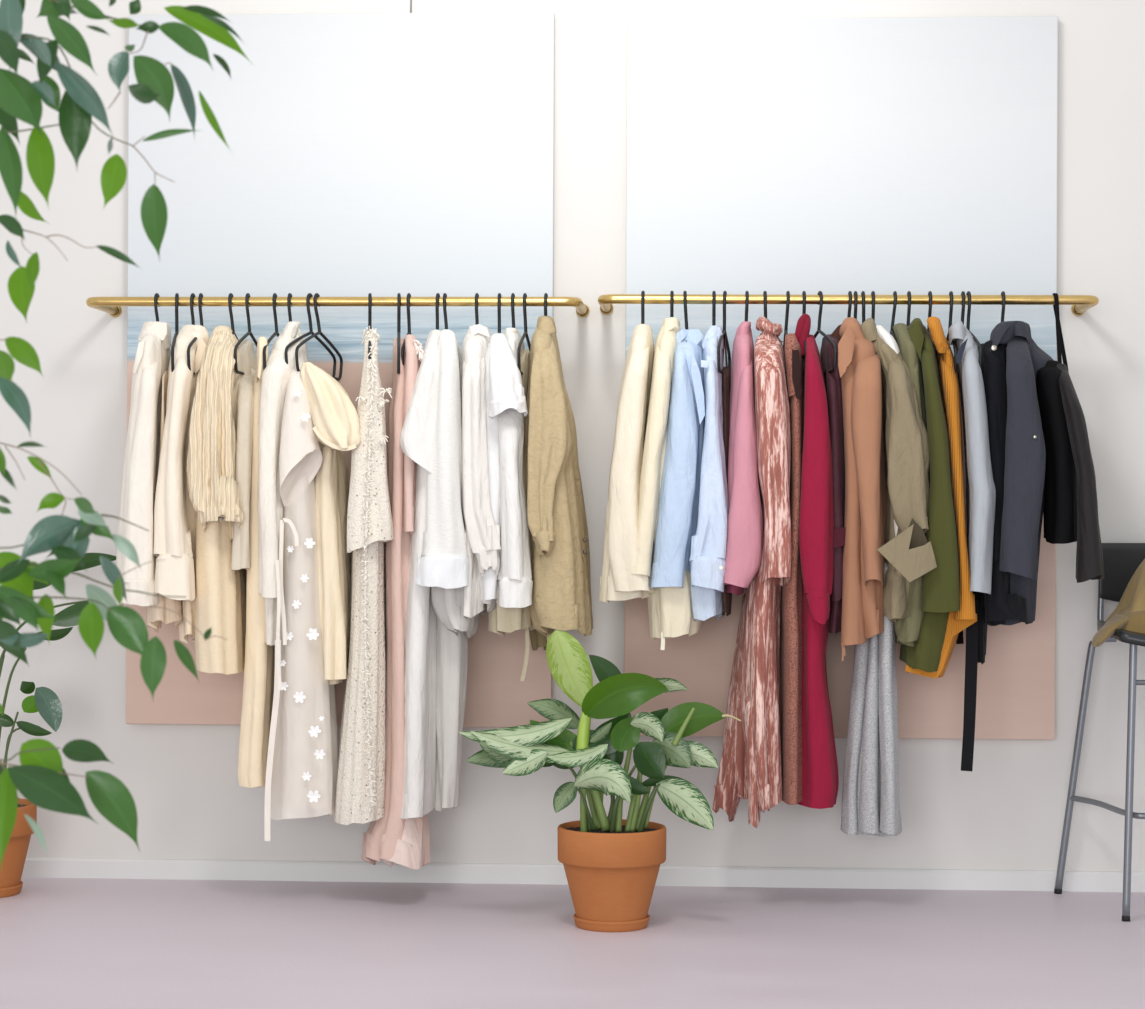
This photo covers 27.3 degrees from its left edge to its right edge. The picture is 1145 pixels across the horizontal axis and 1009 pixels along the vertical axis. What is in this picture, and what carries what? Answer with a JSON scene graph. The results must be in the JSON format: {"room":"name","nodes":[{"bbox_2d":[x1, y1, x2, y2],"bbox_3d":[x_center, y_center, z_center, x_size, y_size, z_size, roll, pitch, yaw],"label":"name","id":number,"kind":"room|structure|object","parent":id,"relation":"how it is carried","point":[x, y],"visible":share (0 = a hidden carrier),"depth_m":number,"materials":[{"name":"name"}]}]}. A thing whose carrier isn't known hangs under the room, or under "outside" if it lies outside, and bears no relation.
{"room":"clothing store","nodes":[
{"label":"clothing store","id":0,"kind":"room"},
{"bbox_2d":[0,0,1144,871],"bbox_3d":[0.006,-0.675,6.270,8.000,3.450,0.120,0,0,3],"label":"wall","id":1,"kind":"structure","parent":0,"point":[1007,812],"depth_m":6.21,"materials":[{"name":"white paint"}]},
{"bbox_2d":[86,297,589,316],"bbox_3d":[-0.604,-0.514,6.097,1.283,0.036,0.291,0,0,3],"label":"rail","id":2,"kind":"object","parent":1,"relation":"attached to","point":[111,305],"visible":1,"depth_m":5.96,"materials":[{"name":"gold metal"}]},
{"bbox_2d":[154,293,159,321],"bbox_3d":[-1.054,-0.431,5.988,0.014,0.214,0.280,0,0,3],"label":"clothes hanger","id":3,"kind":"object","parent":2,"relation":"hanging from","point":[156,295],"visible":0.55,"depth_m":5.97,"materials":[{"name":"black metal"}]},
{"bbox_2d":[115,321,170,605],"bbox_3d":[-1.088,-0.100,5.975,0.136,0.721,0.377,0,0,-6],"label":"blouse","id":4,"kind":"object","parent":3,"relation":"hanging from","point":[153,354],"visible":0.84,"depth_m":5.80,"materials":[{"name":"fabric"}]},
{"bbox_2d":[171,293,178,371],"bbox_3d":[-1.005,-0.431,5.986,0.009,0.214,0.397,0,0,-6],"label":"clothes hanger","id":5,"kind":"object","parent":2,"relation":"hanging from","point":[176,294],"visible":0.7,"depth_m":5.96,"materials":[{"name":"black metal"}]},
{"bbox_2d":[146,371,181,632],"bbox_3d":[-1.032,-0.011,6.016,0.095,0.676,0.351,0,0,-3],"label":"blouse","id":6,"kind":"object","parent":5,"relation":"hanging from","point":[154,616],"visible":0.23,"depth_m":5.88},
{"bbox_2d":[190,293,195,324],"bbox_3d":[-0.963,-0.430,5.983,0.011,0.214,0.280,0,0,3],"label":"clothes hanger","id":7,"kind":"object","parent":2,"relation":"hanging from","point":[192,295],"visible":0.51,"depth_m":5.97,"materials":[{"name":"black metal"}]},
{"bbox_2d":[154,324,208,600],"bbox_3d":[-0.985,-0.110,5.963,0.138,0.695,0.390,0,0,3],"label":"blouse","id":8,"kind":"object","parent":7,"relation":"hanging from","point":[174,575],"visible":0.79,"depth_m":5.79,"materials":[{"name":"fabric"}]},
{"bbox_2d":[187,293,203,373],"bbox_3d":[-0.942,-0.430,5.982,0.012,0.214,0.397,0,0,1],"label":"clothes hanger","id":9,"kind":"object","parent":2,"relation":"hanging from","point":[200,306],"visible":0.58,"depth_m":5.88,"materials":[{"name":"black metal"}]},
{"bbox_2d":[179,336,206,643],"bbox_3d":[-0.962,-0.041,6.010,0.082,0.784,0.318,0,0,-5],"label":"blouse","id":10,"kind":"object","parent":9,"relation":"hanging from","point":[187,606],"visible":0.23,"depth_m":5.88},
{"bbox_2d":[228,293,238,340],"bbox_3d":[-0.864,-0.430,5.978,0.015,0.214,0.280,0,0,3],"label":"clothes hanger","id":11,"kind":"object","parent":2,"relation":"hanging from","point":[230,295],"visible":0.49,"depth_m":5.97,"materials":[{"name":"black metal"}]},
{"bbox_2d":[187,325,246,674],"bbox_3d":[-0.883,-0.015,5.942,0.146,0.877,0.419,0,0,-2],"label":"dress","id":12,"kind":"object","parent":11,"relation":"hanging from","point":[220,600],"visible":0.88,"depth_m":5.80,"materials":[{"name":"fabric"}]},
{"bbox_2d":[234,293,257,374],"bbox_3d":[-0.821,-0.430,5.975,0.013,0.214,0.397,0,0,3],"label":"clothes hanger","id":13,"kind":"object","parent":2,"relation":"hanging from","point":[247,296],"visible":0.65,"depth_m":5.95,"materials":[{"name":"black metal"}]},
{"bbox_2d":[231,340,256,569],"bbox_3d":[-0.834,-0.128,5.983,0.070,0.582,0.359,0,0,-8],"label":"greige top","id":14,"kind":"object","parent":13,"relation":"hanging from","point":[244,384],"visible":0.77,"depth_m":5.81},
{"bbox_2d":[263,293,279,369],"bbox_3d":[-0.752,-0.429,5.971,0.013,0.214,0.397,0,0,2],"label":"clothes hanger","id":15,"kind":"object","parent":2,"relation":"hanging from","point":[276,332],"visible":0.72,"depth_m":5.95,"materials":[{"name":"black metal"}]},
{"bbox_2d":[238,337,274,787],"bbox_3d":[-0.787,0.150,5.977,0.116,1.128,0.388,0,0,-7],"label":"dress","id":16,"kind":"object","parent":15,"relation":"hanging from","point":[259,667],"visible":0.63,"depth_m":5.84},
{"bbox_2d":[287,293,291,321],"bbox_3d":[-0.714,-0.429,5.969,0.012,0.214,0.280,0,0,3],"label":"clothes hanger","id":17,"kind":"object","parent":2,"relation":"hanging from","point":[289,306],"visible":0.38,"depth_m":5.95,"materials":[{"name":"black metal"}]},
{"bbox_2d":[257,321,306,689],"bbox_3d":[-0.731,-0.003,5.944,0.108,0.911,0.395,0,0,-2],"label":"dress","id":18,"kind":"object","parent":17,"relation":"hanging from","point":[276,374],"visible":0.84,"depth_m":5.77,"materials":[{"name":"beige fabric"}]},
{"bbox_2d":[284,293,335,376],"bbox_3d":[-0.663,-0.429,5.967,0.012,0.214,0.397,0,0,12],"label":"clothes hanger","id":19,"kind":"object","parent":2,"relation":"hanging from","point":[309,295],"visible":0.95,"depth_m":5.96,"materials":[{"name":"black metal"}]},
{"bbox_2d":[264,344,337,840],"bbox_3d":[-0.671,0.210,5.884,0.172,1.236,0.327,0,0,-1],"label":"dress","id":20,"kind":"object","parent":19,"relation":"hanging from","point":[302,767],"visible":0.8,"depth_m":5.81,"materials":[{"name":"white fabric"}]},
{"bbox_2d":[293,691,305,702],"bbox_3d":[-0.671,0.474,5.797,0.032,0.029,0.005,0,0,7],"label":"flower","id":21,"kind":"object","parent":20,"relation":"on","point":[298,696],"depth_m":5.80,"materials":[{"name":"white fabric"}]},
{"bbox_2d":[306,628,318,639],"bbox_3d":[-0.639,0.319,5.795,0.032,0.030,0.005,0,0,7],"label":"flower","id":22,"kind":"object","parent":20,"relation":"on","point":[311,633],"depth_m":5.80,"materials":[{"name":"white fabric"}]},
{"bbox_2d":[307,790,320,801],"bbox_3d":[-0.636,0.718,5.795,0.034,0.030,0.005,0,0,6],"label":"flower","id":23,"kind":"object","parent":20,"relation":"on","point":[311,796],"depth_m":5.80,"materials":[{"name":"white fabric"}]},
{"bbox_2d":[308,725,320,736],"bbox_3d":[-0.634,0.558,5.795,0.032,0.029,0.006,0,0,3],"label":"flower","id":24,"kind":"object","parent":20,"relation":"on","point":[311,729],"depth_m":5.80,"materials":[{"name":"white fabric"}]},
{"bbox_2d":[295,293,342,380],"bbox_3d":[-0.644,-0.429,5.966,0.016,0.214,0.397,0,0,11],"label":"clothes hanger","id":25,"kind":"object","parent":2,"relation":"hanging from","point":[316,295],"visible":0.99,"depth_m":5.95,"materials":[{"name":"black metal"}]},
{"bbox_2d":[301,362,360,684],"bbox_3d":[-0.617,0.051,5.929,0.162,0.803,0.455,0,0,-11],"label":"dress","id":26,"kind":"object","parent":25,"relation":"hanging from","point":[335,419],"visible":0.84,"depth_m":5.83,"materials":[{"name":"fabric"}]},
{"bbox_2d":[368,293,371,358],"bbox_3d":[-0.512,-0.428,5.958,0.009,0.214,0.397,0,0,-5],"label":"clothes hanger","id":27,"kind":"object","parent":2,"relation":"hanging from","point":[369,294],"visible":0.65,"depth_m":5.94,"materials":[{"name":"black metal"}]},
{"bbox_2d":[333,326,393,824],"bbox_3d":[-0.527,0.175,5.908,0.138,1.234,0.366,0,0,-10],"label":"dress","id":28,"kind":"object","parent":27,"relation":"hanging from","point":[360,786],"visible":0.98,"depth_m":5.79,"materials":[{"name":"fabric"}]},
{"bbox_2d":[397,293,400,373],"bbox_3d":[-0.439,-0.428,5.954,0.009,0.214,0.397,0,0,-4],"label":"clothes hanger","id":29,"kind":"object","parent":2,"relation":"hanging from","point":[398,294],"visible":0.91,"depth_m":5.93,"materials":[{"name":"black metal"}]},
{"bbox_2d":[361,337,429,869],"bbox_3d":[-0.444,0.246,5.960,0.171,1.338,0.322,0,0,-7],"label":"dress","id":30,"kind":"object","parent":29,"relation":"hanging from","point":[391,838],"visible":0.67,"depth_m":5.82,"materials":[{"name":"fabric"}]},
{"bbox_2d":[401,293,411,365],"bbox_3d":[-0.413,-0.428,5.952,0.010,0.214,0.280,0,0,3],"label":"clothes hanger","id":31,"kind":"object","parent":2,"relation":"hanging from","point":[408,294],"visible":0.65,"depth_m":5.93,"materials":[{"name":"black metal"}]},
{"bbox_2d":[403,334,423,533],"bbox_3d":[-0.399,-0.176,5.900,0.075,0.499,0.238,0,0,-10],"label":"blouse","id":32,"kind":"object","parent":31,"relation":"hanging from","point":[413,352],"visible":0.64,"depth_m":5.79,"materials":[{"name":"fabric"}]},
{"bbox_2d":[435,293,439,329],"bbox_3d":[-0.341,-0.427,5.948,0.010,0.214,0.280,0,0,3],"label":"clothes hanger","id":33,"kind":"object","parent":2,"relation":"hanging from","point":[437,306],"visible":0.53,"depth_m":5.93,"materials":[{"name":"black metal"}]},
{"bbox_2d":[400,330,467,818],"bbox_3d":[-0.360,0.167,5.925,0.195,1.217,0.392,0,0,3],"label":"dress","id":34,"kind":"object","parent":33,"relation":"hanging from","point":[435,657],"visible":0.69,"depth_m":5.80,"materials":[{"name":"fabric"}]},
{"bbox_2d":[443,293,447,328],"bbox_3d":[-0.320,-0.427,5.947,0.013,0.214,0.280,0,0,3],"label":"clothes hanger","id":35,"kind":"object","parent":2,"relation":"hanging from","point":[444,294],"visible":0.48,"depth_m":5.93,"materials":[{"name":"black metal"}]},
{"bbox_2d":[415,329,479,637],"bbox_3d":[-0.303,-0.052,5.908,0.136,0.778,0.396,0,0,6],"label":"shirt","id":36,"kind":"object","parent":35,"relation":"hanging from","point":[443,566],"visible":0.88,"depth_m":5.73,"materials":[{"name":"fabric"}]},
{"bbox_2d":[475,293,478,324],"bbox_3d":[-0.241,-0.427,5.943,0.010,0.214,0.280,0,0,3],"label":"clothes hanger","id":37,"kind":"object","parent":2,"relation":"hanging from","point":[476,294],"visible":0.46,"depth_m":5.93,"materials":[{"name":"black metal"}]},
{"bbox_2d":[459,324,500,619],"bbox_3d":[-0.235,-0.082,5.925,0.109,0.734,0.378,0,0,-3],"label":"shirt","id":38,"kind":"object","parent":37,"relation":"hanging from","point":[482,533],"visible":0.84,"depth_m":5.75,"materials":[{"name":"fabric"}]},
{"bbox_2d":[497,293,500,332],"bbox_3d":[-0.184,-0.427,5.940,0.009,0.214,0.397,0,0,1],"label":"clothes hanger","id":39,"kind":"object","parent":2,"relation":"hanging from","point":[499,294],"visible":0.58,"depth_m":5.92,"materials":[{"name":"black metal"}]},
{"bbox_2d":[479,333,527,600],"bbox_3d":[-0.187,-0.096,5.890,0.129,0.671,0.433,0,0,-5],"label":"short sleeved top","id":40,"kind":"object","parent":39,"relation":"hanging from","point":[503,380],"visible":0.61,"depth_m":5.76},
{"bbox_2d":[511,293,514,327],"bbox_3d":[-0.149,-0.426,5.938,0.011,0.214,0.280,0,0,3],"label":"clothes hanger","id":41,"kind":"object","parent":2,"relation":"hanging from","point":[512,294],"visible":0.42,"depth_m":5.92,"materials":[{"name":"black metal"}]},
{"bbox_2d":[496,328,532,607],"bbox_3d":[-0.148,-0.093,5.920,0.098,0.704,0.408,0,0,-2],"label":"shirt","id":42,"kind":"object","parent":41,"relation":"hanging from","point":[514,575],"visible":0.74,"depth_m":5.74,"materials":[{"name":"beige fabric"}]},
{"bbox_2d":[517,293,530,374],"bbox_3d":[-0.119,-0.426,5.936,0.011,0.214,0.397,0,0,4],"label":"clothes hanger","id":43,"kind":"object","parent":2,"relation":"hanging from","point":[525,334],"visible":0.69,"depth_m":5.92,"materials":[{"name":"black metal"}]},
{"bbox_2d":[488,349,549,680],"bbox_3d":[-0.123,0.026,5.983,0.173,0.837,0.350,0,0,0],"label":"shirt","id":44,"kind":"object","parent":43,"relation":"hanging from","point":[501,620],"visible":0.3,"depth_m":5.85,"materials":[{"name":"fabric"}]},
{"bbox_2d":[544,293,547,315],"bbox_3d":[-0.067,-0.426,5.933,0.009,0.214,0.280,0,0,3],"label":"clothes hanger","id":45,"kind":"object","parent":2,"relation":"hanging from","point":[545,294],"visible":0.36,"depth_m":5.91,"materials":[{"name":"black metal"}]},
{"bbox_2d":[524,316,592,636],"bbox_3d":[-0.034,-0.067,5.906,0.173,0.804,0.402,0,0,7],"label":"coat","id":46,"kind":"object","parent":45,"relation":"hanging from","point":[556,514],"visible":1,"depth_m":5.77,"materials":[{"name":"brown fabric"}]},
{"bbox_2d":[127,306,552,478],"bbox_3d":[-0.615,-0.295,6.223,1.127,0.452,0.041,0,0,3],"label":"canvas painting","id":47,"kind":"object","parent":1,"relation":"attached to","point":[344,326],"depth_m":6.20,"materials":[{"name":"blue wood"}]},
{"bbox_2d":[128,12,554,296],"bbox_3d":[-0.611,-0.920,6.223,1.129,0.745,0.041,0,0,3],"label":"canvas painting","id":48,"kind":"object","parent":1,"relation":"attached to","point":[388,154],"depth_m":6.20,"materials":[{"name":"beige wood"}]},
{"bbox_2d":[22,857,1144,891],"bbox_3d":[-0.005,0.974,6.203,8.000,0.052,0.014,0,0,3],"label":"baseboard","id":49,"kind":"structure","parent":1,"relation":"attached to","point":[34,867],"depth_m":6.20,"materials":[{"name":"white"}]},
{"bbox_2d":[626,16,1057,294],"bbox_3d":[0.699,-0.906,6.149,1.116,0.720,0.041,0,0,3],"label":"canvas painting","id":50,"kind":"object","parent":1,"relation":"attached to","point":[844,156],"depth_m":6.13,"materials":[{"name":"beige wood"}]},
{"bbox_2d":[598,294,1098,315],"bbox_3d":[0.695,-0.513,6.024,1.265,0.039,0.291,0,0,3],"label":"rail","id":51,"kind":"object","parent":1,"relation":"attached to","point":[1080,304],"visible":1,"depth_m":5.88,"materials":[{"name":"gold metal"}]},
{"bbox_2d":[641,291,644,323],"bbox_3d":[0.177,-0.431,5.920,0.009,0.214,0.280,0,0,3],"label":"clothes hanger","id":52,"kind":"object","parent":51,"relation":"hanging from","point":[642,292],"visible":0.48,"depth_m":5.90,"materials":[{"name":"black metal"}]},
{"bbox_2d":[599,324,653,602],"bbox_3d":[0.139,-0.104,5.900,0.148,0.699,0.386,0,0,3],"label":"shirt","id":53,"kind":"object","parent":52,"relation":"hanging from","point":[617,583],"visible":0.91,"depth_m":5.72,"materials":[{"name":"fabric"}]},
{"bbox_2d":[670,291,673,316],"bbox_3d":[0.249,-0.430,5.915,0.009,0.214,0.280,0,0,3],"label":"clothes hanger","id":54,"kind":"object","parent":51,"relation":"hanging from","point":[671,292],"visible":0.41,"depth_m":5.90,"materials":[{"name":"black metal"}]},
{"bbox_2d":[631,317,701,649],"bbox_3d":[0.246,-0.054,5.885,0.170,0.819,0.398,0,0,15],"label":"jacket","id":55,"kind":"object","parent":54,"relation":"hanging from","point":[670,612],"visible":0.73,"depth_m":5.74,"materials":[{"name":"fabric"}]},
{"bbox_2d":[683,291,687,341],"bbox_3d":[0.284,-0.430,5.913,0.013,0.214,0.280,0,0,3],"label":"clothes hanger","id":56,"kind":"object","parent":51,"relation":"hanging from","point":[684,292],"visible":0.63,"depth_m":5.90,"materials":[{"name":"black metal"}]},
{"bbox_2d":[650,329,704,587],"bbox_3d":[0.270,-0.113,5.893,0.140,0.650,0.381,0,0,3],"label":"shirt","id":57,"kind":"object","parent":56,"relation":"hanging from","point":[678,506],"visible":0.93,"depth_m":5.71,"materials":[{"name":"fabric"}]},
{"bbox_2d":[712,291,715,325],"bbox_3d":[0.355,-0.430,5.910,0.009,0.214,0.280,0,0,3],"label":"clothes hanger","id":58,"kind":"object","parent":51,"relation":"hanging from","point":[713,292],"visible":0.52,"depth_m":5.89,"materials":[{"name":"black metal"}]},
{"bbox_2d":[689,325,728,621],"bbox_3d":[0.337,-0.076,5.886,0.112,0.737,0.390,0,0,-1],"label":"shirt","id":59,"kind":"object","parent":58,"relation":"hanging from","point":[708,544],"visible":0.94,"depth_m":5.71,"materials":[{"name":"blue fabric"}]},
{"bbox_2d":[717,291,730,375],"bbox_3d":[0.381,-0.429,5.908,0.010,0.214,0.397,0,0,8],"label":"clothes hanger","id":60,"kind":"object","parent":51,"relation":"hanging from","point":[724,292],"visible":0.86,"depth_m":5.89,"materials":[{"name":"black metal"}]},
{"bbox_2d":[721,330,731,615],"bbox_3d":[0.385,-0.078,5.919,0.040,0.716,0.244,0,0,3],"label":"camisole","id":61,"kind":"object","parent":60,"relation":"hanging from","point":[726,597],"visible":0.38,"depth_m":5.81,"materials":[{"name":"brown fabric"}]},
{"bbox_2d":[745,291,748,320],"bbox_3d":[0.436,-0.429,5.905,0.011,0.214,0.280,0,0,3],"label":"clothes hanger","id":62,"kind":"object","parent":51,"relation":"hanging from","point":[746,292],"visible":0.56,"depth_m":5.89,"materials":[{"name":"black metal"}]},
{"bbox_2d":[723,321,762,595],"bbox_3d":[0.424,-0.114,5.886,0.099,0.679,0.379,0,0,3],"label":"jacket","id":63,"kind":"object","parent":62,"relation":"hanging from","point":[743,557],"visible":0.9,"depth_m":5.71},
{"bbox_2d":[763,291,766,318],"bbox_3d":[0.483,-0.429,5.902,0.011,0.214,0.280,0,0,3],"label":"clothes hanger","id":64,"kind":"object","parent":51,"relation":"hanging from","point":[764,292],"visible":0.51,"depth_m":5.88,"materials":[{"name":"black metal"}]},
{"bbox_2d":[712,316,791,828],"bbox_3d":[0.475,0.170,5.878,0.187,1.275,0.390,0,0,-12],"label":"dress","id":65,"kind":"object","parent":64,"relation":"hanging from","point":[750,768],"visible":0.99,"depth_m":5.75,"materials":[{"name":"fabric"}]},
{"bbox_2d":[783,291,789,349],"bbox_3d":[0.537,-0.428,5.899,0.013,0.214,0.280,0,0,3],"label":"clothes hanger","id":66,"kind":"object","parent":51,"relation":"hanging from","point":[787,292],"visible":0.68,"depth_m":5.89,"materials":[{"name":"black metal"}]},
{"bbox_2d":[802,291,805,373],"bbox_3d":[0.579,-0.428,5.897,0.009,0.214,0.280,0,0,3],"label":"clothes hanger","id":67,"kind":"object","parent":51,"relation":"hanging from","point":[803,292],"visible":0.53,"depth_m":5.88,"materials":[{"name":"black metal"}]},
{"bbox_2d":[780,333,803,804],"bbox_3d":[0.549,0.153,5.880,0.063,1.158,0.362,0,0,3],"label":"dress","id":68,"kind":"object","parent":67,"relation":"hanging from","point":[791,605],"visible":0.8,"depth_m":5.73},
{"bbox_2d":[803,291,836,374],"bbox_3d":[0.618,-0.428,5.895,0.011,0.214,0.397,0,0,-6],"label":"clothes hanger","id":69,"kind":"object","parent":51,"relation":"hanging from","point":[820,293],"visible":0.73,"depth_m":5.87,"materials":[{"name":"black metal"}]},
{"bbox_2d":[795,314,838,808],"bbox_3d":[0.605,0.136,5.875,0.125,1.222,0.395,0,0,13],"label":"dress","id":70,"kind":"object","parent":69,"relation":"hanging from","point":[820,777],"visible":0.88,"depth_m":5.72,"materials":[{"name":"fabric"}]},
{"bbox_2d":[820,334,845,632],"bbox_3d":[0.656,-0.055,5.888,0.083,0.743,0.324,0,0,3],"label":"jacket","id":71,"kind":"object","parent":69,"relation":"hanging from","point":[832,380],"visible":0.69,"depth_m":5.75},
{"bbox_2d":[854,291,857,318],"bbox_3d":[0.707,-0.427,5.890,0.010,0.214,0.280,0,0,3],"label":"clothes hanger","id":72,"kind":"object","parent":51,"relation":"hanging from","point":[855,292],"visible":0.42,"depth_m":5.87,"materials":[{"name":"black metal"}]},
{"bbox_2d":[823,317,885,660],"bbox_3d":[0.705,-0.041,5.859,0.164,0.843,0.403,0,0,3],"label":"coat","id":73,"kind":"object","parent":72,"relation":"hanging from","point":[859,366],"visible":0.89,"depth_m":5.71,"materials":[{"name":"fabric"}]},
{"bbox_2d":[861,291,864,322],"bbox_3d":[0.727,-0.427,5.889,0.011,0.214,0.280,0,0,3],"label":"clothes hanger","id":74,"kind":"object","parent":51,"relation":"hanging from","point":[862,292],"visible":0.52,"depth_m":5.87,"materials":[{"name":"black metal"}]},
{"bbox_2d":[840,561,901,836],"bbox_3d":[0.753,0.216,5.916,0.157,1.220,0.321,0,0,3],"label":"dress","id":75,"kind":"object","parent":74,"relation":"hanging from","point":[870,791],"visible":0.59,"depth_m":5.79,"materials":[{"name":"fabric"}]},
{"bbox_2d":[871,291,876,354],"bbox_3d":[0.750,-0.427,5.887,0.009,0.214,0.280,0,0,3],"label":"clothes hanger","id":76,"kind":"object","parent":51,"relation":"hanging from","point":[872,292],"visible":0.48,"depth_m":5.87,"materials":[{"name":"black metal"}]},
{"bbox_2d":[860,318,936,621],"bbox_3d":[0.795,-0.087,5.836,0.182,0.748,0.450,0,0,3],"label":"coat","id":77,"kind":"object","parent":76,"relation":"hanging from","point":[908,556],"visible":0.87,"depth_m":5.67,"materials":[{"name":"fabric"}]},
{"bbox_2d":[890,291,896,342],"bbox_3d":[0.801,-0.427,5.885,0.016,0.214,0.280,0,0,3],"label":"clothes hanger","id":78,"kind":"object","parent":51,"relation":"hanging from","point":[894,292],"visible":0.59,"depth_m":5.87,"materials":[{"name":"black metal"}]},
{"bbox_2d":[876,325,899,536],"bbox_3d":[0.785,-0.085,5.825,0.087,0.716,0.198,0,0,3],"label":"blouse","id":79,"kind":"object","parent":78,"relation":"hanging from","point":[882,332],"visible":0.16,"depth_m":5.74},
{"bbox_2d":[906,291,910,325],"bbox_3d":[0.839,-0.426,5.883,0.011,0.214,0.280,0,0,3],"label":"clothes hanger","id":80,"kind":"object","parent":51,"relation":"hanging from","point":[908,292],"visible":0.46,"depth_m":5.87,"materials":[{"name":"black metal"}]},
{"bbox_2d":[893,323,929,646],"bbox_3d":[0.847,-0.052,5.873,0.096,0.799,0.343,0,0,10],"label":"jacket","id":81,"kind":"object","parent":80,"relation":"hanging from","point":[907,630],"visible":0.39,"depth_m":5.71,"materials":[{"name":"fabric"}]},
{"bbox_2d":[927,291,935,357],"bbox_3d":[0.891,-0.426,5.880,0.011,0.214,0.280,0,0,3],"label":"clothes hanger","id":82,"kind":"object","parent":51,"relation":"hanging from","point":[929,292],"visible":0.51,"depth_m":5.86,"materials":[{"name":"black metal"}]},
{"bbox_2d":[900,318,958,671],"bbox_3d":[0.893,-0.024,5.852,0.152,0.870,0.396,0,0,6],"label":"jacket","id":83,"kind":"object","parent":82,"relation":"hanging from","point":[940,594],"visible":0.79,"depth_m":5.67,"materials":[{"name":"fabric"}]},
{"bbox_2d":[947,291,956,372],"bbox_3d":[0.943,-0.426,5.877,0.011,0.214,0.280,0,0,3],"label":"clothes hanger","id":84,"kind":"object","parent":51,"relation":"hanging from","point":[950,292],"visible":0.63,"depth_m":5.86,"materials":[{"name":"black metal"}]},
{"bbox_2d":[905,317,976,678],"bbox_3d":[0.919,-0.014,5.880,0.174,0.893,0.383,0,0,8],"label":"jacket","id":85,"kind":"object","parent":84,"relation":"hanging from","point":[966,616],"visible":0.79,"depth_m":5.70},
{"bbox_2d":[961,291,964,323],"bbox_3d":[0.972,-0.425,5.875,0.011,0.214,0.280,0,0,3],"label":"clothes hanger","id":86,"kind":"object","parent":51,"relation":"hanging from","point":[962,292],"visible":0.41,"depth_m":5.86,"materials":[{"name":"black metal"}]},
{"bbox_2d":[949,320,995,593],"bbox_3d":[0.988,-0.116,5.849,0.113,0.668,0.394,0,0,8],"label":"jacket","id":87,"kind":"object","parent":86,"relation":"hanging from","point":[980,486],"visible":0.96,"depth_m":5.67,"materials":[{"name":"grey fabric"}]},
{"bbox_2d":[966,291,981,367],"bbox_3d":[0.986,-0.425,5.874,0.010,0.214,0.397,0,0,1],"label":"clothes hanger","id":88,"kind":"object","parent":51,"relation":"hanging from","point":[968,293],"visible":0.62,"depth_m":5.85,"materials":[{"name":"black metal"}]},
{"bbox_2d":[956,349,986,770],"bbox_3d":[1.015,0.133,5.921,0.101,1.048,0.264,0,0,3],"label":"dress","id":89,"kind":"object","parent":88,"relation":"hanging from","point":[976,633],"visible":0.17,"depth_m":5.79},
{"bbox_2d":[1001,291,1006,345],"bbox_3d":[1.071,-0.425,5.870,0.011,0.214,0.280,0,0,3],"label":"clothes hanger","id":90,"kind":"object","parent":51,"relation":"hanging from","point":[1002,292],"visible":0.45,"depth_m":5.85,"materials":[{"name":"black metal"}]},
{"bbox_2d":[978,343,1004,625],"bbox_3d":[1.049,-0.052,5.871,0.082,0.699,0.335,0,0,12],"label":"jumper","id":91,"kind":"object","parent":90,"relation":"hanging from","point":[992,409],"visible":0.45,"depth_m":5.71,"materials":[{"name":"fabric"}]},
{"bbox_2d":[1036,293,1103,582],"bbox_3d":[1.203,-0.169,5.757,0.143,0.714,0.271,0,0,-13],"label":"jacket","id":92,"kind":"object","parent":51,"relation":"hanging from","point":[1070,513],"visible":0.97,"depth_m":5.69,"materials":[{"name":"fabric"}]},
{"bbox_2d":[974,520,1055,739],"bbox_3d":[1.148,0.325,6.124,0.206,0.568,0.041,0,0,3],"label":"canvas painting","id":93,"kind":"object","parent":1,"relation":"attached to","point":[1015,696],"depth_m":6.10,"materials":[{"name":"pink paint"}]},
{"bbox_2d":[0,877,1144,1008],"bbox_3d":[-0.256,1.049,1.717,8.000,0.100,9.000,0,0,3],"label":"floor","id":94,"kind":"structure","parent":0,"point":[66,943],"depth_m":5.31,"materials":[{"name":"concrete"}]},
{"bbox_2d":[0,553,115,897],"bbox_3d":[-1.385,0.557,6.010,0.494,0.873,0.262,0,0,3],"label":"houseplant","id":95,"kind":"object","parent":94,"relation":"on","point":[45,701],"visible":0.71,"depth_m":5.97,"materials":[{"name":"plant"}]},
{"bbox_2d":[0,0,253,867],"bbox_3d":[-0.807,0.121,3.260,0.707,1.751,0.320,0,0,0],"label":"ficus tree","id":96,"kind":"object","parent":94,"relation":"on","point":[41,778],"visible":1,"depth_m":3.23,"materials":[{"name":"green plant"}]},
{"bbox_2d":[458,630,740,931],"bbox_3d":[0.065,0.649,5.582,0.668,0.703,0.280,0,0,3],"label":"potted plant","id":97,"kind":"object","parent":94,"relation":"on","point":[611,863],"visible":1,"depth_m":5.54,"materials":[{"name":"plant"}]},
{"bbox_2d":[1054,543,1144,921],"bbox_3d":[1.497,0.553,5.857,0.556,0.908,0.458,0,0,3],"label":"bar stool","id":98,"kind":"object","parent":94,"relation":"on","point":[1121,561],"visible":0.71,"depth_m":6.04,"materials":[{"name":"grey metal"}]},
{"bbox_2d":[1092,559,1144,646],"bbox_3d":[1.477,0.213,5.811,0.425,0.264,0.287,0,0,3],"label":"jacket","id":99,"kind":"object","parent":98,"relation":"on","point":[1129,614],"visible":1,"depth_m":5.75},
{"bbox_2d":[557,819,665,921],"bbox_3d":[0.093,0.879,5.592,0.259,0.231,0.258,0,0,3],"label":"pot","id":100,"kind":"object","parent":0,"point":[611,866],"depth_m":5.50,"materials":[{"name":"ceramic"}]},
{"bbox_2d":[981,321,1052,625],"bbox_3d":[1.101,-0.073,5.835,0.187,0.752,0.406,0,0,17],"label":"jacket","id":101,"kind":"object","parent":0,"point":[1009,372],"visible":0.82,"depth_m":5.65,"materials":[{"name":"fabric"}]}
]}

